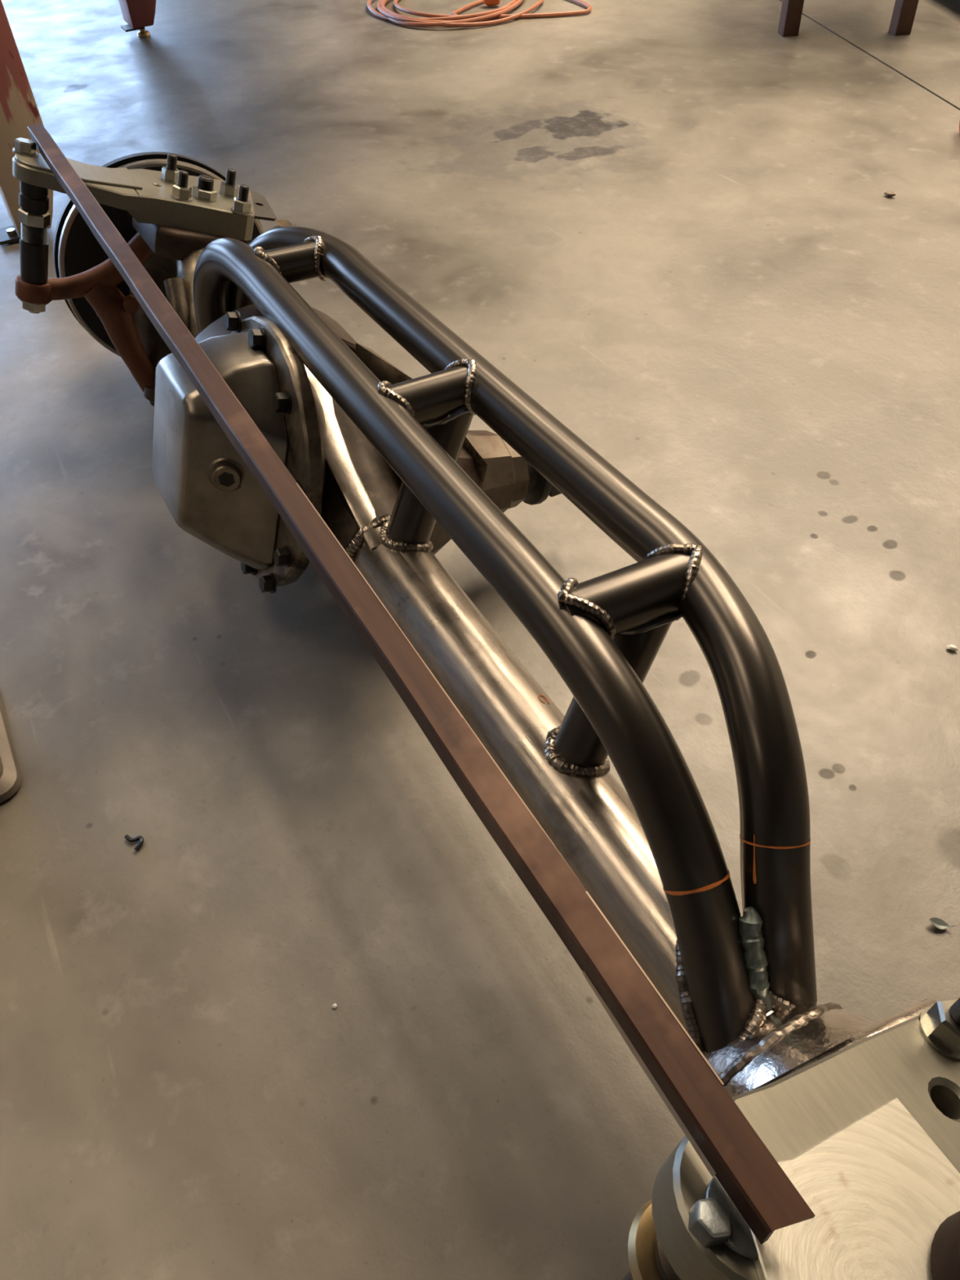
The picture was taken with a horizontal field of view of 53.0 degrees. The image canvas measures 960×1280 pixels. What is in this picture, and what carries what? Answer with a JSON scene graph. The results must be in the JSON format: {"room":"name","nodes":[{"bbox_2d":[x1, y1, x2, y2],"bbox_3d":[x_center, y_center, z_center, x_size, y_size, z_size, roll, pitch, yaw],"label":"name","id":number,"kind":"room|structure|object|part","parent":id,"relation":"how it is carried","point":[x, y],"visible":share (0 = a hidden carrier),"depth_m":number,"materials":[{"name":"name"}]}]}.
{"room":"workspace","nodes":[
{"label":"workspace","id":0,"kind":"room"},
{"bbox_2d":[0,0,959,1279],"bbox_3d":[-0.306,-0.602,1.743,11.400,0.012,11.200,-23,49,-18],"label":"floor","id":1,"kind":"structure","parent":0,"point":[671,225],"depth_m":1.15,"materials":[{"name":"concrete"}]},
{"bbox_2d":[0,697,21,803],"bbox_3d":[-0.621,-0.010,0.887,0.204,0.425,0.204,-23,49,-18],"label":"jack stand","id":2,"kind":"object","parent":1,"relation":"on","point":[10,771],"visible":1,"depth_m":1.02,"materials":[{"name":"metal"}]},
{"bbox_2d":[0,0,155,244],"bbox_3d":[-0.880,-2.155,2.618,2.199,0.925,2.440,-23,49,-18],"label":"table","id":3,"kind":"object","parent":1,"relation":"on","point":[19,109],"visible":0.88,"depth_m":1.85,"materials":[{"name":"red paint"}]},
{"bbox_3d":[-0.958,-0.840,1.988,0.075,0.006,0.070,-23,49,-18],"label":"foot plate","id":4,"kind":"part","parent":3,"relation":"part of","materials":[{"name":"paint"}]},
{"bbox_3d":[-0.933,-1.189,1.700,0.116,0.888,0.116,-23,49,-18],"label":"leg","id":5,"kind":"part","parent":3,"relation":"part of","materials":[{"name":"red paint"}]},
{"bbox_3d":[-1.079,-1.905,2.994,0.060,0.005,0.060,-23,49,-18],"label":"foot plate","id":6,"kind":"part","parent":3,"relation":"part of","materials":[{"name":"paint"}]},
{"bbox_3d":[-1.063,-2.243,2.711,0.116,0.872,0.116,-23,49,-18],"label":"leg","id":7,"kind":"part","parent":3,"relation":"part of","materials":[{"name":"red paint"}]},
{"bbox_2d":[124,834,143,850],"bbox_3d":[-0.343,0.199,0.961,0.014,0.005,0.023,-36,54,-28],"label":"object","id":8,"kind":"object","parent":1,"relation":"on","point":[128,837],"visible":1,"depth_m":0.96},
{"bbox_2d":[275,219,294,226],"bbox_3d":[-0.398,-0.847,1.967,0.032,0.010,0.042,-23,49,-18],"label":"dry leaf","id":9,"kind":"object","parent":1,"relation":"on","point":[282,223],"visible":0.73,"depth_m":1.97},
{"bbox_2d":[367,0,591,26],"bbox_3d":[-0.046,-2.079,3.107,0.606,0.050,0.692,-23,49,-18],"label":"extension cord","id":10,"kind":"object","parent":1,"relation":"on","point":[481,19],"visible":1,"depth_m":2.98,"materials":[{"name":"orange rubber"}]},
{"bbox_2d":[484,0,500,6],"bbox_3d":[0.037,-2.055,3.079,0.053,0.048,0.046,-4,46,0],"label":"socket","id":11,"kind":"object","parent":10,"relation":"attached to","point":[488,2],"depth_m":3.07,"materials":[{"name":"orange plastic"}]},
{"bbox_2d":[12,137,959,1279],"bbox_3d":[-0.072,-0.132,0.988,0.526,0.401,1.828,-23,49,-18],"label":"front axle","id":12,"kind":"object","parent":1,"relation":"on","point":[860,1113],"visible":0.93,"depth_m":0.73,"materials":[{"name":"metal"}]},
{"bbox_3d":[-0.518,-0.468,1.377,0.241,0.245,0.058,-18,48,-14],"label":"steering arm","id":13,"kind":"part","parent":12,"relation":"part of"},
{"bbox_3d":[-0.444,-0.591,1.287,0.301,0.139,0.154,-23,49,-18],"label":"steering arm","id":14,"kind":"part","parent":12,"relation":"part of","materials":[{"name":"metal"}]},
{"bbox_2d":[218,471,235,487],"bbox_3d":[-0.262,-0.166,0.996,0.015,0.018,0.003,-7,46,-3],"label":"socket","id":15,"kind":"object","parent":12,"relation":"attached to","point":[226,479],"depth_m":1.00,"materials":[{"name":"grey metal"}]},
{"bbox_2d":[27,123,814,1244],"bbox_3d":[-0.232,-0.219,0.815,0.021,0.019,1.446,-23,49,-18],"label":"bar","id":16,"kind":"object","parent":12,"relation":"on","point":[727,1144],"visible":1,"depth_m":0.49,"materials":[{"name":"metal"}]},
{"bbox_3d":[-0.083,-0.123,0.908,0.072,0.200,1.089,-23,49,-18],"label":"truss rail","id":17,"kind":"part","parent":12,"relation":"part of","materials":[{"name":"black metal"}]},
{"bbox_3d":[-0.016,-0.151,0.929,0.141,0.196,1.087,-23,49,-18],"label":"truss rail","id":18,"kind":"part","parent":12,"relation":"part of","materials":[{"name":"black metal"}]},
{"bbox_2d":[627,1199,662,1279],"bbox_3d":[0.093,0.273,0.420,0.056,0.027,0.060,-23,49,-18],"label":"washer","id":19,"kind":"object","parent":12,"relation":"in","point":[645,1252],"depth_m":0.42,"materials":[{"name":"yellow metal"}]},
{"bbox_3d":[0.223,0.249,0.442,0.291,0.127,0.148,-23,49,-18],"label":"steering arm","id":20,"kind":"part","parent":12,"relation":"part of","materials":[{"name":"metal"}]},
{"bbox_2d":[929,1210,959,1279],"bbox_3d":[0.213,0.256,0.373,0.072,0.046,0.072,-23,49,-18],"label":"steel cup","id":21,"kind":"object","parent":12,"relation":"on","point":[944,1257],"visible":1,"depth_m":0.38,"materials":[{"name":"brown metal"}]},
{"bbox_2d":[777,0,918,36],"bbox_3d":[1.071,-2.197,2.676,0.620,0.750,0.850,3,46,6],"label":"work table","id":22,"kind":"object","parent":1,"relation":"on","point":[904,12],"visible":1,"depth_m":2.71,"materials":[{"name":"brown paint"}]},
{"bbox_3d":[0.870,-1.990,2.508,0.046,0.720,0.046,-7,46,-4],"label":"leg","id":23,"kind":"part","parent":22,"relation":"part of","materials":[{"name":"brown paint"}]},
{"bbox_3d":[1.176,-1.972,2.474,0.046,0.720,0.046,-7,46,-4],"label":"leg","id":24,"kind":"part","parent":22,"relation":"part of","materials":[{"name":"brown paint"}]},
{"bbox_2d":[884,191,895,196],"bbox_3d":[0.834,-0.908,1.962,0.014,0.010,0.022,-23,49,-18],"label":"pebble","id":25,"kind":"object","parent":1,"relation":"on","point":[890,193],"visible":1,"depth_m":1.96,"materials":[{"name":"stone"}]},
{"bbox_2d":[929,917,955,929],"bbox_3d":[0.414,0.255,0.865,0.021,0.007,0.011,-4,46,-1],"label":"scrap","id":26,"kind":"object","parent":1,"relation":"on","point":[939,923],"visible":1,"depth_m":0.87,"materials":[{"name":"metal"}]},
{"bbox_2d":[946,644,958,651],"bbox_3d":[0.538,0.009,1.097,0.013,0.006,0.007,17,49,19],"label":"chip","id":27,"kind":"object","parent":1,"relation":"on","point":[952,647],"visible":1,"depth_m":1.09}
]}

